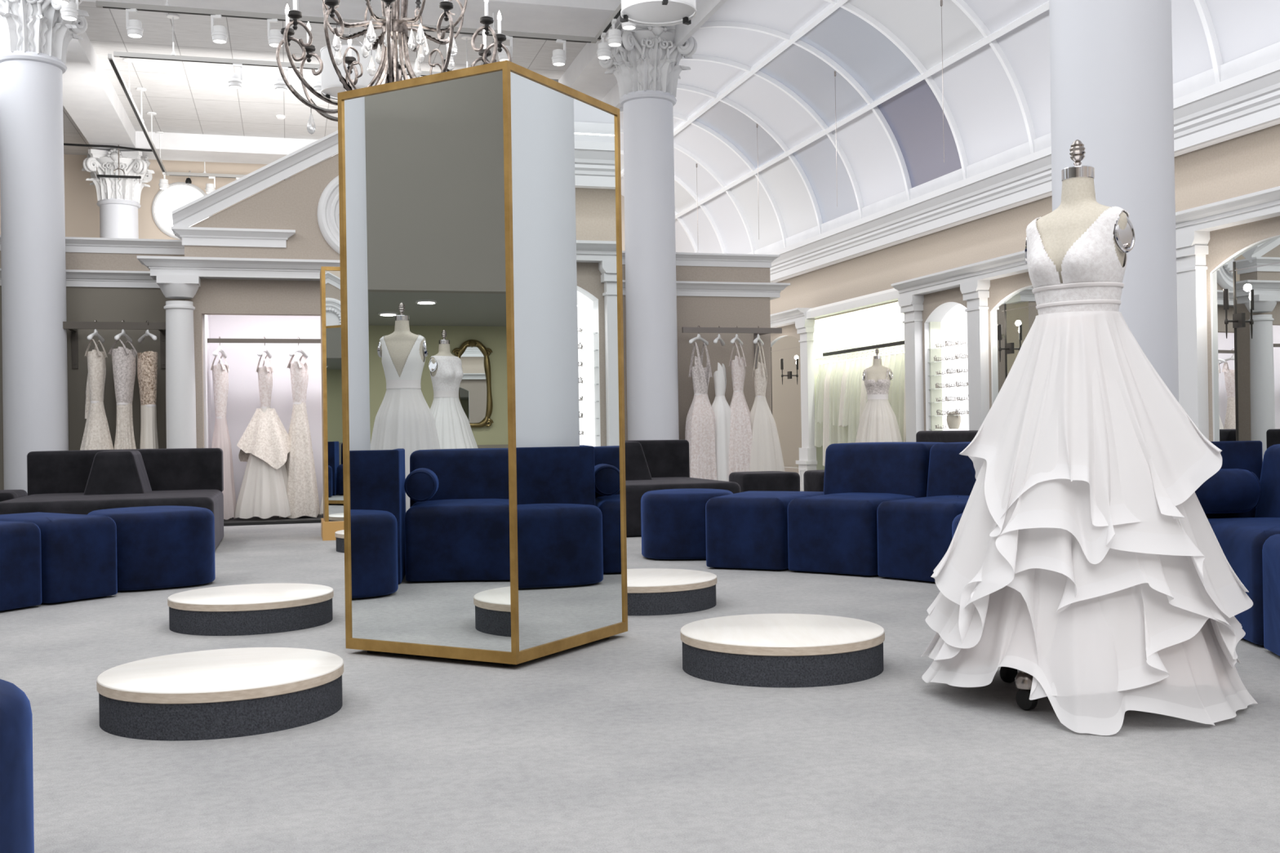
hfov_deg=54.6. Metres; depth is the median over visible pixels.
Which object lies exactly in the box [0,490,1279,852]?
floor
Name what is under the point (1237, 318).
wall sconce
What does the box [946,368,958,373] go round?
tiara
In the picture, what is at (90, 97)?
trim
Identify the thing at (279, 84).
track spotlight
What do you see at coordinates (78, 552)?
seat
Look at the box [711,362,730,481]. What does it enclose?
gown
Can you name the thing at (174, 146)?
trim
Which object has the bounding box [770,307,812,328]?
trim
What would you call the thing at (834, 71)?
hanging wire
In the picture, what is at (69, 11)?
track spotlight
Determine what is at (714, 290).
wall
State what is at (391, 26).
chandelier
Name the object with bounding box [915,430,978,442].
bench
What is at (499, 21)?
candle
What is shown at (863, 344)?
wire hanger
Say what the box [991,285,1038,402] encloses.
arched mirror
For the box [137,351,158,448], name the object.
gown
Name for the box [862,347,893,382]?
mannequin
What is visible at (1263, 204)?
trim
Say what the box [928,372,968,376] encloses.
glass shelf
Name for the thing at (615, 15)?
track
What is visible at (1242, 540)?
module
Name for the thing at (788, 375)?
wall sconce
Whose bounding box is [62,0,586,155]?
ceiling
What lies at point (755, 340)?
clothes hanger
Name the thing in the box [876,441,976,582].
module
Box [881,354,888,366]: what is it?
veil
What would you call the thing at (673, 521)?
ottoman
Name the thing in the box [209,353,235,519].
gown
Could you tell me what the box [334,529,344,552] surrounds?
podium
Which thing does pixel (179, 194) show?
window
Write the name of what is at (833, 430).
veil
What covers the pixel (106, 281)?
wall
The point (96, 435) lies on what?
gown
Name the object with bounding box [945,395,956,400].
tiara
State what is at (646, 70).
column
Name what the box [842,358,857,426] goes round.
veil
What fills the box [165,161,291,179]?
track
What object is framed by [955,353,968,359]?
tiara
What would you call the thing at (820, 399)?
veil
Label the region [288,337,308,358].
clothes hanger
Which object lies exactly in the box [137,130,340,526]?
wall
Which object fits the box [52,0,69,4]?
track spotlight
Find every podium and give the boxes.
[96,647,343,741]
[167,582,333,635]
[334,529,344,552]
[626,568,716,615]
[680,613,884,688]
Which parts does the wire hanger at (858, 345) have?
wire frame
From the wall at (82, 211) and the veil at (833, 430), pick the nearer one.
the veil at (833, 430)
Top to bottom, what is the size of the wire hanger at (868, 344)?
0.141 m
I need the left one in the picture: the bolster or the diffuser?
the diffuser
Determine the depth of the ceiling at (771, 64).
13.98 m
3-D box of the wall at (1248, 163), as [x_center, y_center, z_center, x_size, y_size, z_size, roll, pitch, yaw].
[4.448,-1.030,10.672,0.200,3.750,26.500,-1,0,-16]
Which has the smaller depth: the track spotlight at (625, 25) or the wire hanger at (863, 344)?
the track spotlight at (625, 25)
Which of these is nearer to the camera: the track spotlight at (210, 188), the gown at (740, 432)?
the gown at (740, 432)
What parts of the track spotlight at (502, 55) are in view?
arm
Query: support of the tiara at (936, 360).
on the glass shelf at (966, 358)
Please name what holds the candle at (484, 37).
on the chandelier at (391, 26)
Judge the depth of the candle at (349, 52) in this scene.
9.58 m
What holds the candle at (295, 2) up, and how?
on the chandelier at (391, 26)
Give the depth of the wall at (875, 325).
17.16 m
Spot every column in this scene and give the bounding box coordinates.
[0,0,88,493]
[81,147,155,238]
[599,23,697,439]
[1048,0,1178,402]
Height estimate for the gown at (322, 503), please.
1.687 m
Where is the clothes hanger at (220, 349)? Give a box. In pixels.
[212,336,226,358]
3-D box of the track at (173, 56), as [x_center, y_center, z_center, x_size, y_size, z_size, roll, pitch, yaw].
[-3.403,-4.367,14.369,5.000,0.498,0.130,-1,0,-16]
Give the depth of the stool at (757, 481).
12.51 m
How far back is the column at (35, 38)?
11.81 m
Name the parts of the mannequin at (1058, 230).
arm plate, arm plate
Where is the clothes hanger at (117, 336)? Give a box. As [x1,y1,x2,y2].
[114,320,132,342]
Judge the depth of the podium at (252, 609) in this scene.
5.59 m
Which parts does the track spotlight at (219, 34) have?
arm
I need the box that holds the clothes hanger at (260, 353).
[257,337,271,358]
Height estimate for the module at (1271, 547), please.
0.781 m
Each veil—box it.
[814,363,832,447]
[817,362,836,423]
[822,361,834,466]
[829,360,839,444]
[832,360,849,426]
[837,360,854,443]
[838,359,860,426]
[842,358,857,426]
[847,358,860,443]
[856,357,865,435]
[858,356,871,423]
[866,355,885,403]
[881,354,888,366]
[884,354,890,367]
[888,353,896,404]
[890,352,902,426]
[898,352,905,442]
[903,374,906,442]
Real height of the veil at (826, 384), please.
1.454 m
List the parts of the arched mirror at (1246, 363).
panel, mirror panel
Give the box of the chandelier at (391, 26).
[275,0,511,133]
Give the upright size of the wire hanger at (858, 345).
0.141 m
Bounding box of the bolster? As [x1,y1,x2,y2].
[1195,468,1261,513]
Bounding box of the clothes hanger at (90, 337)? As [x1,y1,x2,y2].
[87,320,104,342]
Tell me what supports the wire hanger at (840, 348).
hanging from the rail at (898, 343)
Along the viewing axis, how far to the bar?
18.78 m
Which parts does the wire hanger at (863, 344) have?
wire frame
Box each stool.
[0,489,27,502]
[728,471,799,492]
[803,470,824,491]
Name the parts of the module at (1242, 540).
seat, backrest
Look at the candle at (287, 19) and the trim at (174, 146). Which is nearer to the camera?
the candle at (287, 19)
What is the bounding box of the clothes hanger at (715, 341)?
[713,325,724,346]
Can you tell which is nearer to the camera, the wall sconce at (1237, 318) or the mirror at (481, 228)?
the mirror at (481, 228)
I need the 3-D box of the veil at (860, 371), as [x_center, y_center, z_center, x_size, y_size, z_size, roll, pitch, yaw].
[3.010,-0.179,16.148,0.456,1.454,0.269,-1,0,-21]
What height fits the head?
0.200 m
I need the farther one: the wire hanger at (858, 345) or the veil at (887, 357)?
the wire hanger at (858, 345)
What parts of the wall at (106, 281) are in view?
cornice, cornice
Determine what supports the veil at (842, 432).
hanging from the wire hanger
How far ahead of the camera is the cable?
18.74 m
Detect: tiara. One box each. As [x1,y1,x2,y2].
[933,355,944,361]
[934,343,945,347]
[934,424,946,428]
[935,382,947,388]
[936,409,946,415]
[945,340,955,346]
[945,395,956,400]
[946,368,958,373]
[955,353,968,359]
[955,381,966,386]
[955,408,966,414]
[956,396,968,400]
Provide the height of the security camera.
0.309 m
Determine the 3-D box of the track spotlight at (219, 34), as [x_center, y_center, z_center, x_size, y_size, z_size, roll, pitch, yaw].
[-4.206,-3.981,12.407,0.158,0.265,0.156,-1,0,-2]
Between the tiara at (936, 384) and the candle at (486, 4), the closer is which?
the candle at (486, 4)
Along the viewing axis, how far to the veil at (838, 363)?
16.77 m
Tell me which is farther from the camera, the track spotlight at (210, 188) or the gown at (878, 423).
the track spotlight at (210, 188)
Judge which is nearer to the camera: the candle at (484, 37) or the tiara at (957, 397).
the candle at (484, 37)
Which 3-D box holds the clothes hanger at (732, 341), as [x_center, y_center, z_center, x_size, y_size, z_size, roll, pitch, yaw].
[1.088,-1.025,13.951,0.048,0.214,0.410,-1,0,20]
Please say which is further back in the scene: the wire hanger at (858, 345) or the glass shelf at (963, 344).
the wire hanger at (858, 345)
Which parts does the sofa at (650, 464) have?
backrest, seat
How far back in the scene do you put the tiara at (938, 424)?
14.21 m
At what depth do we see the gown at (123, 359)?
12.08 m
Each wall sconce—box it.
[780,358,791,384]
[997,324,1013,362]
[1222,288,1244,338]
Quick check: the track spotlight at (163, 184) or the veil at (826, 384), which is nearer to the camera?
the veil at (826, 384)
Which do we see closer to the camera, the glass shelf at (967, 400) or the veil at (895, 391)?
the glass shelf at (967, 400)
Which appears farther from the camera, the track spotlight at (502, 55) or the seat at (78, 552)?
the track spotlight at (502, 55)
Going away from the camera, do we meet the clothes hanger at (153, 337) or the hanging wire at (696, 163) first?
the clothes hanger at (153, 337)
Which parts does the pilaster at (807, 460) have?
panel moulding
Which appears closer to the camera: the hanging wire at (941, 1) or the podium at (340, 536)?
the podium at (340, 536)
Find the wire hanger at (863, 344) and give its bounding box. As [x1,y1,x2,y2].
[851,344,875,355]
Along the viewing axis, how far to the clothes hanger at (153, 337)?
12.23 m
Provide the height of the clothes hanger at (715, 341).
0.214 m
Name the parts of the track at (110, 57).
ceiling plate, stem, ceiling plate, stem, ceiling plate, stem, stem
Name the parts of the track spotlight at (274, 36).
arm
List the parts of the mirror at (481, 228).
mirror panel, rail, rail, mirror panel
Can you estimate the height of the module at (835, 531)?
0.781 m
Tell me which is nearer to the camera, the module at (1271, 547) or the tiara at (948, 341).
the module at (1271, 547)
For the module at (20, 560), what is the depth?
6.42 m
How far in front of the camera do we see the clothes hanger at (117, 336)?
12.16 m
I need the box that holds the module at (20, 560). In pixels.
[0,520,41,611]
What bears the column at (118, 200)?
on the floor
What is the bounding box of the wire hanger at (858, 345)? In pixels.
[848,345,871,355]
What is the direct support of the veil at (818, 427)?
hanging from the wire hanger
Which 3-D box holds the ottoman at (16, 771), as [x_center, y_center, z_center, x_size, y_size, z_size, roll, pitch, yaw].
[-1.417,0.675,1.995,0.733,0.467,0.733,-1,0,4]
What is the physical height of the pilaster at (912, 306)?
2.400 m
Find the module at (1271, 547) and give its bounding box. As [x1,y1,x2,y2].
[1262,533,1279,656]
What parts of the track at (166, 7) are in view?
stem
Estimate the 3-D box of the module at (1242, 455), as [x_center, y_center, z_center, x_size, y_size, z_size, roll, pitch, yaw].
[2.373,0.465,6.010,0.675,0.785,1.001,-1,0,-16]
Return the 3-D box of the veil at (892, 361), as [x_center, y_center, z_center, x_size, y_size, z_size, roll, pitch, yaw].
[3.248,-0.485,15.320,0.474,0.854,0.283,-1,0,-11]
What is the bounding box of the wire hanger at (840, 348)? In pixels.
[828,347,853,358]
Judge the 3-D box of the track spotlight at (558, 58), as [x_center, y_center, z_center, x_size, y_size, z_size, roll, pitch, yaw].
[-0.874,-4.030,13.351,0.158,0.265,0.156,-1,0,-27]
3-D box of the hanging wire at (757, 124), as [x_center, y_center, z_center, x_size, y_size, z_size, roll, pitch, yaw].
[1.573,-3.265,16.527,0.024,1.550,0.023,-1,0,-16]
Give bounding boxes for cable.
[63,142,152,151]
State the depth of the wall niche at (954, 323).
14.10 m
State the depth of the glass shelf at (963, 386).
13.94 m
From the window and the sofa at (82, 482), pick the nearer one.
the sofa at (82, 482)
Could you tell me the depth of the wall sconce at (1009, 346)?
12.70 m
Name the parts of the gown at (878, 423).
sash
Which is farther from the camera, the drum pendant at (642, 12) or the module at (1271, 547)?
the drum pendant at (642, 12)
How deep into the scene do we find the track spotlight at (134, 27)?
12.15 m
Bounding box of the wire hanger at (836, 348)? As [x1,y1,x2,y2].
[825,348,848,359]
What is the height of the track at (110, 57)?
0.498 m
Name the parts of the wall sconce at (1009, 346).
torch stem, wall plate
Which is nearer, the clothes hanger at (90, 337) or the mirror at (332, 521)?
the mirror at (332, 521)
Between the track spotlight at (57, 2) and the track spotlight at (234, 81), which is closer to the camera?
the track spotlight at (57, 2)
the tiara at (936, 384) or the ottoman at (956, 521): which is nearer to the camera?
the ottoman at (956, 521)
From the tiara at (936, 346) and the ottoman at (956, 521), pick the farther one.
the tiara at (936, 346)
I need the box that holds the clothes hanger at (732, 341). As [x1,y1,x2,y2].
[730,325,742,346]
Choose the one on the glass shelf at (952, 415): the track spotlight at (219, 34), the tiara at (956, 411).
the tiara at (956, 411)
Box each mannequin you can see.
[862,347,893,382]
[1000,139,1134,710]
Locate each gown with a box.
[80,338,113,449]
[107,338,137,449]
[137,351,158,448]
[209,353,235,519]
[234,353,291,519]
[279,353,319,518]
[320,494,323,515]
[684,342,717,479]
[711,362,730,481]
[728,342,752,475]
[749,342,785,471]
[855,368,902,442]
[920,205,1257,735]
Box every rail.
[62,321,165,368]
[207,338,320,343]
[682,327,782,367]
[822,340,904,356]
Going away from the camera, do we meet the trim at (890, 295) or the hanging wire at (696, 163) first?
the trim at (890, 295)
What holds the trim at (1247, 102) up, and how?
attached to the wall at (1248, 163)
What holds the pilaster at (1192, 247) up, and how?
attached to the wall at (1248, 163)
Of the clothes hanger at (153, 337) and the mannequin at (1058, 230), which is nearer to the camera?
the mannequin at (1058, 230)
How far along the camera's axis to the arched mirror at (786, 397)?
18.43 m
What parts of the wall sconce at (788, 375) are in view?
wall plate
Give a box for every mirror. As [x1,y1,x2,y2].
[320,266,343,540]
[337,59,627,666]
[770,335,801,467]
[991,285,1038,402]
[1212,235,1279,457]
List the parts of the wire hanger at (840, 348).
wire frame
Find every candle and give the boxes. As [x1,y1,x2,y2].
[285,13,289,26]
[293,0,297,9]
[347,44,351,56]
[483,36,486,48]
[484,2,488,15]
[497,20,501,33]
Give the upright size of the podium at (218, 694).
0.143 m
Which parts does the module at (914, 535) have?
seat, backrest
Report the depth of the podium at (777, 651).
4.31 m
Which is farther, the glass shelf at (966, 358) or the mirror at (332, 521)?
the glass shelf at (966, 358)
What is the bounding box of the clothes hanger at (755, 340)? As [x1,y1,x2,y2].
[753,325,764,346]
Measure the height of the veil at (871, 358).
1.184 m
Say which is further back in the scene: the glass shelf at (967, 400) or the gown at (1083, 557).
the glass shelf at (967, 400)
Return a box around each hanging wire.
[696,163,697,228]
[756,124,759,233]
[834,71,837,206]
[940,0,944,162]
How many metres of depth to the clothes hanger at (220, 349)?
12.71 m
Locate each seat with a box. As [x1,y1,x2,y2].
[0,511,117,604]
[705,490,823,570]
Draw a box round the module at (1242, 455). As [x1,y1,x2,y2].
[1204,440,1262,518]
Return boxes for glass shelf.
[927,343,967,349]
[927,357,968,363]
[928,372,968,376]
[928,400,968,403]
[928,414,968,416]
[928,428,968,430]
[929,386,968,389]
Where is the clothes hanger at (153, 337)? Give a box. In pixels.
[137,320,157,342]
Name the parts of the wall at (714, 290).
cornice, cornice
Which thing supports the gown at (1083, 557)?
on the mannequin at (1058, 230)
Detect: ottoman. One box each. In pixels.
[0,679,34,852]
[87,506,215,591]
[640,488,733,560]
[951,513,962,539]
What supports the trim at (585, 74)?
attached to the wall at (82, 211)
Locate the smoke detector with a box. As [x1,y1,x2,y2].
[275,114,285,119]
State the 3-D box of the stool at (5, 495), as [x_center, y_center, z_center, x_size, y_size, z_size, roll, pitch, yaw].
[-5.864,0.789,10.936,0.750,0.438,0.750,-1,0,-16]
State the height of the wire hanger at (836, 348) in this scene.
0.141 m
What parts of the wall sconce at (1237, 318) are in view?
torch stem, arm, wall plate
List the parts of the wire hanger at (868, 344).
wire frame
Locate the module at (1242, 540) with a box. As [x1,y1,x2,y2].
[1207,444,1279,644]
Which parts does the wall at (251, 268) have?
return cornice, raking cornice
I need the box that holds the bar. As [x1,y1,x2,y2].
[96,144,141,183]
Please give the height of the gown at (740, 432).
1.827 m
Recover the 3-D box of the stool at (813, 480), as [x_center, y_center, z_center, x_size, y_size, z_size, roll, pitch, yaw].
[2.085,0.671,12.978,0.620,0.438,0.650,-1,0,-16]
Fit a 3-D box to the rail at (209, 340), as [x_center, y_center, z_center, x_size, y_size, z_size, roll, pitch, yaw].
[-2.918,-0.901,13.129,3.160,0.044,0.028,-1,0,-16]
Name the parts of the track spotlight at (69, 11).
arm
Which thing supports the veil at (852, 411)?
hanging from the wire hanger at (863, 344)
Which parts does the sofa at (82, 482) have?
seat, backrest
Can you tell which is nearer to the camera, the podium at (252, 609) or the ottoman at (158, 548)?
the podium at (252, 609)
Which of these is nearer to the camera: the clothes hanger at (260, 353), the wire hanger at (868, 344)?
the clothes hanger at (260, 353)
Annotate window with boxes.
[151,182,213,239]
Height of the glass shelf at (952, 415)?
0.008 m
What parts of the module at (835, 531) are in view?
seat, backrest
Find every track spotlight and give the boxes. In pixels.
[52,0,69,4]
[60,0,78,20]
[125,8,143,37]
[158,172,168,189]
[204,176,215,193]
[210,14,227,43]
[227,62,242,88]
[266,18,283,47]
[274,66,288,91]
[312,68,321,93]
[497,35,512,61]
[551,39,565,66]
[596,32,611,59]
[607,17,622,46]
[621,22,635,30]
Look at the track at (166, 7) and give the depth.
12.53 m
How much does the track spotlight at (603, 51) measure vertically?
0.265 m
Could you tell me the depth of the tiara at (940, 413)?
14.16 m
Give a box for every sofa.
[0,448,223,550]
[625,440,740,537]
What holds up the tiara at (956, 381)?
on the glass shelf at (963, 386)
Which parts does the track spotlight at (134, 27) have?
arm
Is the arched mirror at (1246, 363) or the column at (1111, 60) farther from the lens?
the arched mirror at (1246, 363)
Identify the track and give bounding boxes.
[95,0,596,43]
[107,53,166,174]
[113,13,558,82]
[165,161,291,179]
[595,3,621,40]
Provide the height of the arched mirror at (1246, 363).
1.960 m
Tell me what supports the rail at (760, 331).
attached to the wall at (714, 290)
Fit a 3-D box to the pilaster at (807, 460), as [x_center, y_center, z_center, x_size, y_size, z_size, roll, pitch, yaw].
[2.335,-0.299,17.499,0.170,2.400,0.370,-1,0,-16]
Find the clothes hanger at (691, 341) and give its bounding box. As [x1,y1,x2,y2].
[688,325,708,345]
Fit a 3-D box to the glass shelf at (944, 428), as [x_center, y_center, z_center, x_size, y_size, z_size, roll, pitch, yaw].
[3.571,0.030,13.892,0.165,0.008,1.060,-1,0,-16]
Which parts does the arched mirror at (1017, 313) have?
panel, mirror panel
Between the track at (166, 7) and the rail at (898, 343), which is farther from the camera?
the rail at (898, 343)
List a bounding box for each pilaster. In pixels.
[795,319,817,490]
[897,294,924,442]
[960,280,990,430]
[1175,231,1209,439]
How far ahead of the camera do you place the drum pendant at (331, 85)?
13.62 m
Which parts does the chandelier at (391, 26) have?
bulb, arm, arm, arm, spray arm, spray arm, arm, arm, spray arm, spray arm, rod, arm, rod, stem, rod, rod, arm, rod, rod, spray arm, spray arm, arm, arm, spray arm, spray arm, arm, arm, arm, bulb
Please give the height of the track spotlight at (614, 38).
0.265 m
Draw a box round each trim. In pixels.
[62,31,149,169]
[135,130,338,166]
[558,22,622,100]
[747,41,1279,254]
[766,59,1279,282]
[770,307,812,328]
[805,288,899,319]
[891,186,1279,297]
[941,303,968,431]
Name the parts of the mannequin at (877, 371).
arm plate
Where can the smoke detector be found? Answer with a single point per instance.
(278, 117)
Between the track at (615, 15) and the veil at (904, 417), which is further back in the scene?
the veil at (904, 417)
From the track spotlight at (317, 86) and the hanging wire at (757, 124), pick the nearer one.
the track spotlight at (317, 86)
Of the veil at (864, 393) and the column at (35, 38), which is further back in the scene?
the veil at (864, 393)
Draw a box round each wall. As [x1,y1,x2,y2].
[0,154,625,250]
[0,235,185,489]
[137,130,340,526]
[622,250,790,440]
[769,124,1279,473]
[813,302,942,470]
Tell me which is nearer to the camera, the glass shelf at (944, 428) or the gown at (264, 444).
the gown at (264, 444)
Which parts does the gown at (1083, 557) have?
waist sash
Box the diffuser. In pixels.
[322,86,363,97]
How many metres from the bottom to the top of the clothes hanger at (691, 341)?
0.214 m
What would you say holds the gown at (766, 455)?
hanging from the rail at (760, 331)
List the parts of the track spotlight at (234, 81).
arm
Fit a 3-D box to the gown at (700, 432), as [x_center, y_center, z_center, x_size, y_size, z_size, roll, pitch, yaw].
[0.679,-0.027,13.788,0.412,1.827,0.411,-1,0,-24]
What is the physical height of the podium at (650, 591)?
0.143 m
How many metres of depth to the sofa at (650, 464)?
11.06 m
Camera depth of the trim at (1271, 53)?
12.62 m
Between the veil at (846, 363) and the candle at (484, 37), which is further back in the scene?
the veil at (846, 363)
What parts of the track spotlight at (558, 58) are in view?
arm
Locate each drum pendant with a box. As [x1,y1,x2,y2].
[320,27,379,100]
[619,0,697,26]
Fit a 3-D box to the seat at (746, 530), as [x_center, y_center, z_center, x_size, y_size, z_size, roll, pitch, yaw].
[0.830,0.661,8.095,0.669,0.465,0.868,-1,0,27]
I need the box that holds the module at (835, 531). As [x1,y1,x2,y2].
[787,441,942,576]
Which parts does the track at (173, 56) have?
ceiling plate, stem, ceiling plate, ceiling plate, stem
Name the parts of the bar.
rod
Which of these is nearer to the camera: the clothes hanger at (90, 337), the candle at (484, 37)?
the candle at (484, 37)
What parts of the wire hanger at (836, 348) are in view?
wire frame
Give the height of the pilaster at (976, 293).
2.400 m
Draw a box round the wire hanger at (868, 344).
[856,343,881,354]
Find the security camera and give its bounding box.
[185,170,191,184]
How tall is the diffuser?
0.001 m
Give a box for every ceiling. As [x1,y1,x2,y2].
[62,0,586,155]
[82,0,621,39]
[600,0,1279,253]
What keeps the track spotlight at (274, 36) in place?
attached to the track at (166, 7)
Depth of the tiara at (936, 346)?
14.16 m
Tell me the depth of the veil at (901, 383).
14.96 m

